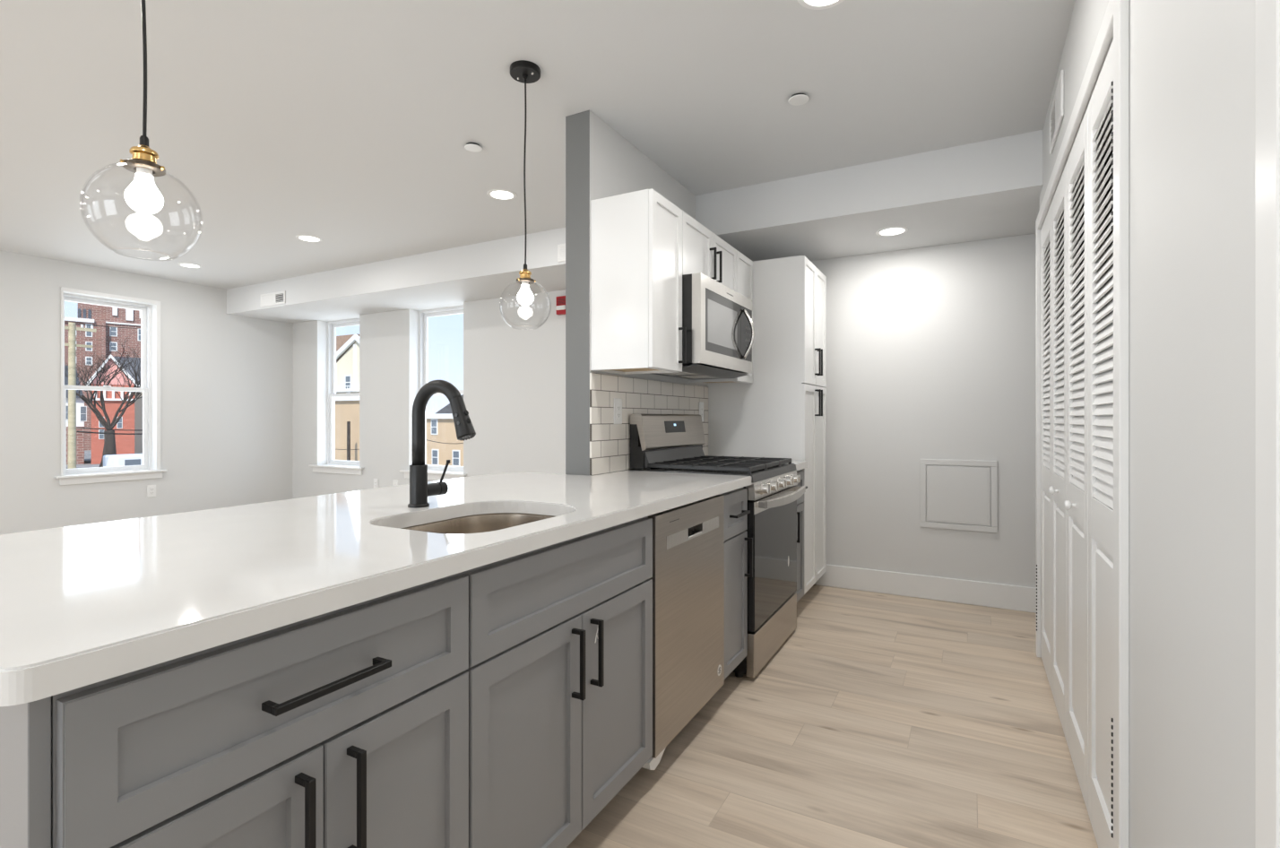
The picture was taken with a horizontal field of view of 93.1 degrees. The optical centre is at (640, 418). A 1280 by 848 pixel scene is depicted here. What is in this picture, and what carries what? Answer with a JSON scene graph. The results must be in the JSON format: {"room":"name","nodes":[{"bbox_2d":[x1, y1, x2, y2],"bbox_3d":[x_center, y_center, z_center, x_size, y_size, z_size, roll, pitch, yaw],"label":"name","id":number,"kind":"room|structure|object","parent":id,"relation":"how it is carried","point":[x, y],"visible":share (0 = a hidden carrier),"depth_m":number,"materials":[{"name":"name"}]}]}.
{"room":"kitchen","nodes":[
{"label":"kitchen","id":0,"kind":"room"},
{"bbox_2d":[0,250,293,534],"bbox_3d":[-5.793,-0.105,4.146,0.200,2.545,7.250,0,0,29],"label":"wall","id":1,"kind":"structure","parent":0,"point":[227,380],"depth_m":6.01,"materials":[{"name":"white paint"}]},
{"bbox_2d":[54,286,167,485],"bbox_3d":[-4.930,-0.282,5.649,0.210,1.730,0.825,0,0,29],"label":"window","id":2,"kind":"structure","parent":1,"relation":"in","point":[150,309],"depth_m":5.86,"materials":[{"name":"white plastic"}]},
{"bbox_2d":[147,484,155,497],"bbox_3d":[-4.731,0.703,5.880,0.008,0.115,0.072,0,0,29],"label":"wall outlet","id":3,"kind":"object","parent":1,"relation":"attached to","point":[151,488],"visible":1,"depth_m":5.87,"materials":[{"name":"white plastic"}]},
{"bbox_2d":[149,487,154,494],"bbox_3d":[-4.729,0.703,5.878,0.003,0.068,0.033,0,0,29],"label":"receptacle","id":4,"kind":"object","parent":3,"relation":"attached to","point":[151,489],"depth_m":5.88,"materials":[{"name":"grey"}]},
{"bbox_2d":[293,289,565,498],"bbox_3d":[-1.671,-0.105,5.917,5.350,2.545,0.200,0,0,29],"label":"wall","id":5,"kind":"structure","parent":0,"point":[514,379],"depth_m":5.76,"materials":[{"name":"white paint"}]},
{"bbox_2d":[308,318,363,475],"bbox_3d":[-3.312,-0.253,6.784,0.901,1.722,0.245,0,0,29],"label":"window","id":6,"kind":"structure","parent":5,"relation":"in","point":[326,331],"depth_m":6.95,"materials":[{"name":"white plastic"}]},
{"bbox_2d":[392,479,397,485],"bbox_3d":[-2.525,0.693,6.263,0.072,0.115,0.008,0,0,29],"label":"wall outlet","id":7,"kind":"object","parent":5,"relation":"attached to","point":[394,482],"visible":0.53,"depth_m":6.26,"materials":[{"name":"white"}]},
{"bbox_2d":[399,305,467,480],"bbox_3d":[-2.002,-0.253,6.072,0.884,1.722,0.245,0,0,29],"label":"window","id":8,"kind":"structure","parent":5,"relation":"in","point":[418,320],"depth_m":6.21,"materials":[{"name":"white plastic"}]},
{"bbox_2d":[556,295,565,315],"bbox_3d":[-0.667,-0.975,5.220,0.120,0.155,0.064,0,0,29],"label":"fire alarm","id":9,"kind":"object","parent":5,"relation":"attached to","point":[560,300],"visible":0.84,"depth_m":5.21,"materials":[{"name":"red plastic"}]},
{"bbox_2d":[0,0,1075,289],"bbox_3d":[-2.272,-1.452,2.175,8.470,0.150,7.450,0,0,29],"label":"ceiling","id":10,"kind":"structure","parent":0,"point":[348,125],"depth_m":2.67,"materials":[{"name":"white paint"}]},
{"bbox_2d":[79,0,202,260],"bbox_3d":[-1.052,-0.862,1.288,0.202,1.030,0.202,0,0,-26],"label":"pendant lamp","id":11,"kind":"object","parent":10,"relation":"hanging from","point":[142,195],"visible":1,"depth_m":1.28,"materials":[{"name":"clear glass"}]},
{"bbox_2d":[129,144,158,164],"bbox_3d":[-1.052,-0.555,1.288,0.049,0.044,0.049,0,0,29],"label":"socket","id":12,"kind":"object","parent":11,"relation":"attached to","point":[142,153],"depth_m":1.27,"materials":[{"name":"gold metal"}]},
{"bbox_2d":[177,262,202,268],"bbox_3d":[-4.045,-1.375,5.455,0.180,0.004,0.180,0,0,29],"label":"recessed light","id":13,"kind":"object","parent":10,"relation":"in","point":[185,264],"visible":1,"depth_m":5.46,"materials":[{"name":"white"}]},
{"bbox_2d":[295,234,322,242],"bbox_3d":[-2.529,-1.375,4.640,0.180,0.004,0.180,0,0,29],"label":"recessed light","id":14,"kind":"object","parent":10,"relation":"in","point":[305,237],"visible":1,"depth_m":4.64,"materials":[{"name":"white"}]},
{"bbox_2d":[464,142,482,152],"bbox_3d":[-0.841,-1.369,3.058,0.085,0.016,0.085,0,0,29],"label":"sprinkler cover","id":15,"kind":"object","parent":10,"relation":"attached to","point":[474,147],"visible":1,"depth_m":3.05,"materials":[{"name":"white plastic"}]},
{"bbox_2d":[486,189,517,199],"bbox_3d":[-0.849,-1.375,3.731,0.180,0.004,0.180,0,0,29],"label":"recessed light","id":16,"kind":"object","parent":10,"relation":"in","point":[496,194],"visible":1,"depth_m":3.73,"materials":[{"name":"white"}]},
{"bbox_2d":[499,60,551,329],"bbox_3d":[-0.452,-0.867,2.392,0.202,1.020,0.202,0,0,-7],"label":"pendant lamp","id":17,"kind":"object","parent":10,"relation":"hanging from","point":[524,72],"visible":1,"depth_m":2.38,"materials":[{"name":"black metal"}]},
{"bbox_2d":[518,268,531,277],"bbox_3d":[-0.452,-0.565,2.392,0.049,0.044,0.049,0,0,29],"label":"socket","id":18,"kind":"object","parent":17,"relation":"attached to","point":[524,273],"depth_m":2.37,"materials":[{"name":"gold metal"}]},
{"bbox_2d":[788,93,809,105],"bbox_3d":[0.680,-1.369,2.598,0.085,0.016,0.085,0,0,29],"label":"sprinkler cover","id":19,"kind":"object","parent":10,"relation":"attached to","point":[798,99],"visible":1,"depth_m":2.59,"materials":[{"name":"white plastic"}]},
{"bbox_2d":[796,0,844,9],"bbox_3d":[0.595,-1.375,1.953,0.180,0.004,0.180,0,0,29],"label":"recessed light","id":20,"kind":"object","parent":10,"relation":"in","point":[814,4],"visible":1,"depth_m":2.01,"materials":[{"name":"white"}]},
{"bbox_2d":[226,129,1042,323],"bbox_3d":[-0.735,-1.246,4.845,8.020,0.263,0.890,0,0,29],"label":"ceiling beam","id":21,"kind":"structure","parent":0,"point":[989,189],"depth_m":3.65,"materials":[{"name":"white paint"}]},
{"bbox_2d":[260,290,285,307],"bbox_3d":[-3.671,-1.195,6.066,0.415,0.125,0.010,0,0,29],"label":"air vent","id":22,"kind":"object","parent":21,"relation":"in","point":[278,298],"visible":1,"depth_m":6.05,"materials":[{"name":"white"}]},
{"bbox_2d":[557,243,565,261],"bbox_3d":[-0.418,-1.195,4.297,0.400,0.125,0.010,0,0,29],"label":"air vent","id":23,"kind":"object","parent":21,"relation":"in","point":[561,248],"visible":0.3,"depth_m":4.37,"materials":[{"name":"white"}]},
{"bbox_2d":[875,226,908,236],"bbox_3d":[1.499,-1.112,3.611,0.180,0.004,0.180,0,0,29],"label":"recessed light","id":24,"kind":"object","parent":21,"relation":"in","point":[891,230],"visible":1,"depth_m":3.61,"materials":[{"name":"white"}]},
{"bbox_2d":[565,109,707,475],"bbox_3d":[0.215,-0.105,3.651,0.130,2.545,2.080,0,0,29],"label":"wall partition","id":25,"kind":"structure","parent":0,"point":[601,162],"depth_m":2.75,"materials":[{"name":"white paint"}]},
{"bbox_2d":[590,188,686,374],"bbox_3d":[0.005,-0.596,2.765,0.344,0.759,0.306,0,0,29],"label":"upper cabinet","id":26,"kind":"object","parent":25,"relation":"attached to","point":[636,327],"visible":1,"depth_m":2.66,"materials":[{"name":"white wood"}]},
{"bbox_2d":[589,372,708,475],"bbox_3d":[0.108,0.025,3.306,0.010,0.457,1.372,0,0,29],"label":"tile backsplash","id":27,"kind":"structure","parent":25,"relation":"attached to","point":[609,442],"depth_m":2.96,"materials":[{"name":"white tile"}]},
{"bbox_2d":[614,397,622,423],"bbox_3d":[-0.105,-0.035,2.896,0.008,0.122,0.072,0,0,29],"label":"wall outlet","id":28,"kind":"object","parent":27,"relation":"attached to","point":[618,402],"visible":1,"depth_m":2.89,"materials":[{"name":"white plastic"}]},
{"bbox_2d":[616,404,620,418],"bbox_3d":[-0.102,-0.035,2.895,0.003,0.068,0.033,0,0,29],"label":"receptacle","id":29,"kind":"object","parent":28,"relation":"attached to","point":[618,405],"depth_m":2.89,"materials":[{"name":"grey plastic"}]},
{"bbox_2d":[699,401,703,421],"bbox_3d":[0.386,-0.042,3.797,0.008,0.122,0.072,0,0,29],"label":"wall outlet","id":30,"kind":"object","parent":27,"relation":"attached to","point":[701,404],"visible":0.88,"depth_m":3.79,"materials":[{"name":"white plastic"}]},
{"bbox_2d":[682,210,736,292],"bbox_3d":[0.260,-0.825,3.234,0.344,0.301,0.758,0,0,29],"label":"upper cabinet","id":31,"kind":"object","parent":25,"relation":"attached to","point":[704,252],"visible":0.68,"depth_m":3.11,"materials":[{"name":"white wood"}]},
{"bbox_2d":[654,272,754,379],"bbox_3d":[0.318,-0.452,3.204,0.453,0.442,0.752,0,0,29],"label":"microwave","id":32,"kind":"object","parent":31,"relation":"attached to","point":[717,319],"visible":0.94,"depth_m":3.00,"materials":[{"name":"silver metal"}]},
{"bbox_2d":[688,250,752,384],"bbox_3d":[0.497,-0.596,3.707,0.309,0.759,0.295,0,0,29],"label":"upper cabinet","id":33,"kind":"object","parent":25,"relation":"attached to","point":[744,264],"visible":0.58,"depth_m":3.64,"materials":[{"name":"white wood"}]},
{"bbox_2d":[566,584,1098,847],"bbox_3d":[-2.272,1.218,2.175,8.470,0.100,7.450,0,0,29],"label":"floor","id":34,"kind":"structure","parent":0,"point":[881,720],"depth_m":2.16,"materials":[{"name":"brown wood"}]},
{"bbox_2d":[0,696,51,847],"bbox_3d":[-0.910,0.730,0.798,0.594,0.875,0.019,0,0,29],"label":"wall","id":35,"kind":"structure","parent":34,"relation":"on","point":[25,729],"depth_m":0.66,"materials":[{"name":"grey paint"}]},
{"bbox_2d":[51,571,468,847],"bbox_3d":[-0.735,0.730,1.065,0.647,0.875,0.614,0,0,29],"label":"base cabinet","id":36,"kind":"object","parent":34,"relation":"on","point":[347,727],"visible":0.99,"depth_m":0.88,"materials":[{"name":"grey wood"}]},
{"bbox_2d":[463,516,652,847],"bbox_3d":[-0.400,0.730,1.681,0.647,0.875,0.786,0,0,29],"label":"base cabinet","id":37,"kind":"object","parent":34,"relation":"on","point":[560,720],"visible":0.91,"depth_m":1.47,"materials":[{"name":"grey wood"}]},
{"bbox_2d":[0,470,751,706],"bbox_3d":[-0.546,0.273,1.900,1.078,0.038,2.364,0,0,29],"label":"countertop","id":38,"kind":"structure","parent":37,"relation":"on","point":[82,605],"depth_m":1.09,"materials":[{"name":"stone"}]},
{"bbox_2d":[407,380,475,508],"bbox_3d":[-0.540,0.072,1.743,0.240,0.364,0.139,0,0,29],"label":"kitchen faucet","id":39,"kind":"object","parent":38,"relation":"on","point":[419,489],"visible":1,"depth_m":1.73,"materials":[{"name":"black metal"}]},
{"bbox_2d":[400,512,554,534],"bbox_3d":[-0.415,0.385,1.616,0.427,0.184,0.550,0,0,29],"label":"sink","id":40,"kind":"object","parent":38,"relation":"in","point":[483,523],"visible":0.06,"depth_m":1.84,"materials":[{"name":"metal"}]},
{"bbox_2d":[642,494,724,769],"bbox_3d":[-0.080,0.728,2.291,0.611,0.856,0.621,0,0,29],"label":"dishwasher","id":41,"kind":"object","parent":34,"relation":"on","point":[687,578],"visible":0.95,"depth_m":2.10,"materials":[{"name":"silver metal"}]},
{"bbox_2d":[629,413,805,677],"bbox_3d":[0.437,0.572,3.144,0.713,1.192,0.756,0,0,29],"label":"gas range","id":42,"kind":"object","parent":34,"relation":"on","point":[666,443],"visible":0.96,"depth_m":2.96,"materials":[{"name":"silver metal"}]},
{"bbox_2d":[641,455,794,475],"bbox_3d":[0.430,0.240,3.148,0.548,0.046,0.756,0,0,29],"label":"cooktop","id":43,"kind":"object","parent":42,"relation":"in","point":[704,464],"depth_m":2.95,"materials":[{"name":"black metal"}]},
{"bbox_2d":[718,487,752,679],"bbox_3d":[0.151,0.730,2.695,0.647,0.875,0.299,0,0,29],"label":"base cabinet","id":44,"kind":"object","parent":34,"relation":"on","point":[736,511],"visible":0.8,"depth_m":2.57,"materials":[{"name":"grey wood"}]},
{"bbox_2d":[707,255,826,594],"bbox_3d":[0.871,0.096,4.029,0.658,2.143,0.621,0,0,29],"label":"pantry cabinet","id":45,"kind":"object","parent":34,"relation":"on","point":[782,413],"visible":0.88,"depth_m":3.74,"materials":[{"name":"white wood"}]},
{"bbox_2d":[795,469,807,602],"bbox_3d":[0.657,0.730,3.624,0.647,0.875,0.290,0,0,29],"label":"base cabinet","id":46,"kind":"object","parent":34,"relation":"on","point":[800,591],"visible":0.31,"depth_m":3.56,"materials":[{"name":"grey wood"}]},
{"bbox_2d":[787,460,807,470],"bbox_3d":[0.644,0.273,3.631,0.641,0.038,0.291,0,0,29],"label":"countertop","id":47,"kind":"structure","parent":46,"relation":"on","point":[800,464],"depth_m":3.50,"materials":[{"name":"stone"}]},
{"bbox_2d":[810,233,1035,587],"bbox_3d":[1.930,-0.105,3.988,2.820,2.545,0.150,0,0,29],"label":"wall","id":48,"kind":"structure","parent":0,"point":[930,350],"depth_m":3.94,"materials":[{"name":"white paint"}]},
{"bbox_2d":[814,563,1035,613],"bbox_3d":[1.881,1.093,3.920,2.540,0.150,0.016,0,0,29],"label":"baseboard","id":49,"kind":"structure","parent":48,"relation":"attached to","point":[945,589],"depth_m":3.91,"materials":[{"name":"white wood"}]},
{"bbox_2d":[920,458,997,533],"bbox_3d":[2.016,0.484,3.848,0.435,0.443,0.012,0,0,29],"label":"access panel","id":50,"kind":"object","parent":48,"relation":"attached to","point":[961,495],"visible":1,"depth_m":3.84,"materials":[{"name":"white paint"}]},
{"bbox_2d":[1079,150,1113,335],"bbox_3d":[1.895,-0.105,1.940,0.625,2.545,2.020,0,0,29],"label":"louvered door","id":51,"kind":"structure","parent":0,"point":[1111,151],"depth_m":2.85,"materials":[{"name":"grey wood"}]},
{"bbox_2d":[1039,0,1255,847],"bbox_3d":[0.528,-0.105,0.208,0.120,2.545,6.370,0,0,29],"label":"wall","id":52,"kind":"structure","parent":0,"point":[1192,63],"depth_m":0.95,"materials":[{"name":"white paint"}]},
{"bbox_2d":[1036,163,1066,740],"bbox_3d":[1.740,0.120,2.568,0.062,2.072,0.902,0,0,29],"label":"door","id":53,"kind":"structure","parent":52,"relation":"in","point":[1053,350],"depth_m":2.50,"materials":[{"name":"white wood"}]},
{"bbox_2d":[1049,69,1063,154],"bbox_3d":[1.646,-1.202,2.400,0.010,0.170,0.370,0,0,29],"label":"air vent","id":54,"kind":"object","parent":52,"relation":"in","point":[1057,110],"visible":1,"depth_m":2.35,"materials":[{"name":"white"}]},
{"bbox_2d":[1035,0,1129,847],"bbox_3d":[1.516,0.093,2.168,0.018,2.150,1.923,0,0,29],"label":"trim","id":55,"kind":"structure","parent":52,"relation":"attached to","point":[1115,24],"depth_m":1.35,"materials":[{"name":"white wood"}]},
{"bbox_2d":[1063,39,1113,847],"bbox_3d":[1.308,0.120,1.772,0.062,2.072,0.898,0,0,29],"label":"door","id":56,"kind":"structure","parent":52,"relation":"in","point":[1088,505],"depth_m":1.72,"materials":[{"name":"white wood"}]},
{"bbox_2d":[1255,0,1279,847],"bbox_3d":[0.482,0.108,0.270,0.020,2.120,0.949,0,0,29],"label":"trim","id":57,"kind":"structure","parent":52,"relation":"attached to","point":[1267,12],"depth_m":0.66,"materials":[{"name":"white wood"}]},
{"label":"outside","id":58,"kind":"structure","parent":0,"visible":0},
{"bbox_2d":[66,449,99,468],"bbox_3d":[-63.961,5.618,91.700,320.000,0.500,220.000,0,0,29],"label":"ground","id":59,"kind":"structure","parent":58,"point":[87,453],"depth_m":73.25,"materials":[{"name":"white snow"}]},
{"bbox_2d":[64,365,86,464],"bbox_3d":[-68.897,-0.394,73.382,2.965,11.523,7.500,0,0,-42],"label":"house","id":60,"kind":"structure","parent":59,"relation":"on","point":[81,409],"depth_m":71.38,"materials":[{"name":"white"}]},
{"bbox_2d":[64,322,96,468],"bbox_3d":[-36.002,-0.353,38.456,0.410,11.441,2.400,0,0,29],"label":"utility pole","id":61,"kind":"object","parent":59,"relation":"on","point":[72,352],"visible":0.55,"depth_m":38.34,"materials":[{"name":"white wood"}]},
{"bbox_2d":[76,431,142,434],"bbox_3d":[-34.251,0.932,41.675,0.100,0.352,6.868,0,0,29],"label":"overhead cable","id":62,"kind":"object","parent":61,"relation":"attached to","point":[76,431],"visible":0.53,"depth_m":40.22,"materials":[{"name":"grey metal"}]},
{"bbox_2d":[77,426,142,430],"bbox_3d":[-34.251,0.670,41.675,0.070,0.330,6.865,0,0,29],"label":"overhead cable","id":63,"kind":"object","parent":61,"relation":"attached to","point":[77,427],"visible":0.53,"depth_m":40.06,"materials":[{"name":"grey metal"}]},
{"bbox_2d":[92,324,140,328],"bbox_3d":[-34.067,-6.489,42.013,0.044,0.910,6.099,0,0,29],"label":"overhead cable","id":64,"kind":"object","parent":61,"relation":"attached to","point":[92,324],"visible":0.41,"depth_m":40.52,"materials":[{"name":"grey metal"}]},
{"bbox_2d":[64,302,140,449],"bbox_3d":[-93.555,-9.172,114.592,24.442,29.079,21.200,0,0,-41],"label":"apartment building","id":65,"kind":"structure","parent":59,"relation":"on","point":[89,315],"depth_m":103.48,"materials":[{"name":"brown brick"}]},
{"bbox_2d":[64,337,141,467],"bbox_3d":[-42.711,-0.686,47.604,4.869,12.296,9.377,0,0,40],"label":"bare tree","id":66,"kind":"object","parent":59,"relation":"on","point":[109,440],"visible":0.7,"depth_m":48.15,"materials":[{"name":"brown plant"}]},
{"bbox_2d":[85,354,139,464],"bbox_3d":[-65.751,-1.139,75.733,4.929,13.014,9.500,0,0,-41],"label":"house","id":67,"kind":"structure","parent":59,"relation":"on","point":[125,444],"depth_m":72.59,"materials":[{"name":"red brick"}]},
{"bbox_2d":[103,453,142,467],"bbox_3d":[-34.604,3.925,43.088,2.030,2.885,5.000,0,0,29],"label":"van","id":68,"kind":"object","parent":59,"relation":"on","point":[128,459],"visible":0.14,"depth_m":41.04,"materials":[{"name":"white paint"}]},
{"bbox_2d":[114,356,142,453],"bbox_3d":[-68.233,-1.472,82.969,5.700,13.680,9.400,0,0,-40],"label":"building","id":69,"kind":"structure","parent":59,"relation":"on","point":[138,403],"depth_m":79.59,"materials":[{"name":"red"}]},
{"bbox_2d":[336,333,359,393],"bbox_3d":[-42.655,-3.480,89.732,16.636,17.696,5.100,0,0,29],"label":"house","id":70,"kind":"structure","parent":59,"relation":"on","point":[347,346],"depth_m":89.20,"materials":[{"name":"beige"}]},
{"bbox_2d":[346,421,350,460],"bbox_3d":[-29.587,2.825,61.623,0.340,5.086,0.340,0,0,29],"label":"wooden post","id":71,"kind":"object","parent":59,"relation":"on","point":[348,422],"visible":0.66,"depth_m":61.50,"materials":[{"name":"grey wood"}]},
{"bbox_2d":[334,397,463,466],"bbox_3d":[-21.579,1.543,66.204,27.231,7.650,12.300,0,0,29],"label":"building","id":72,"kind":"structure","parent":59,"relation":"on","point":[440,427],"depth_m":58.96,"materials":[{"name":"paint"}]},
{"bbox_2d":[435,394,463,413],"bbox_3d":[-19.462,0.955,82.981,16.587,8.825,8.800,0,0,29],"label":"roof","id":73,"kind":"structure","parent":72,"relation":"attached to","point":[446,409],"depth_m":82.60,"materials":[{"name":"stone"}]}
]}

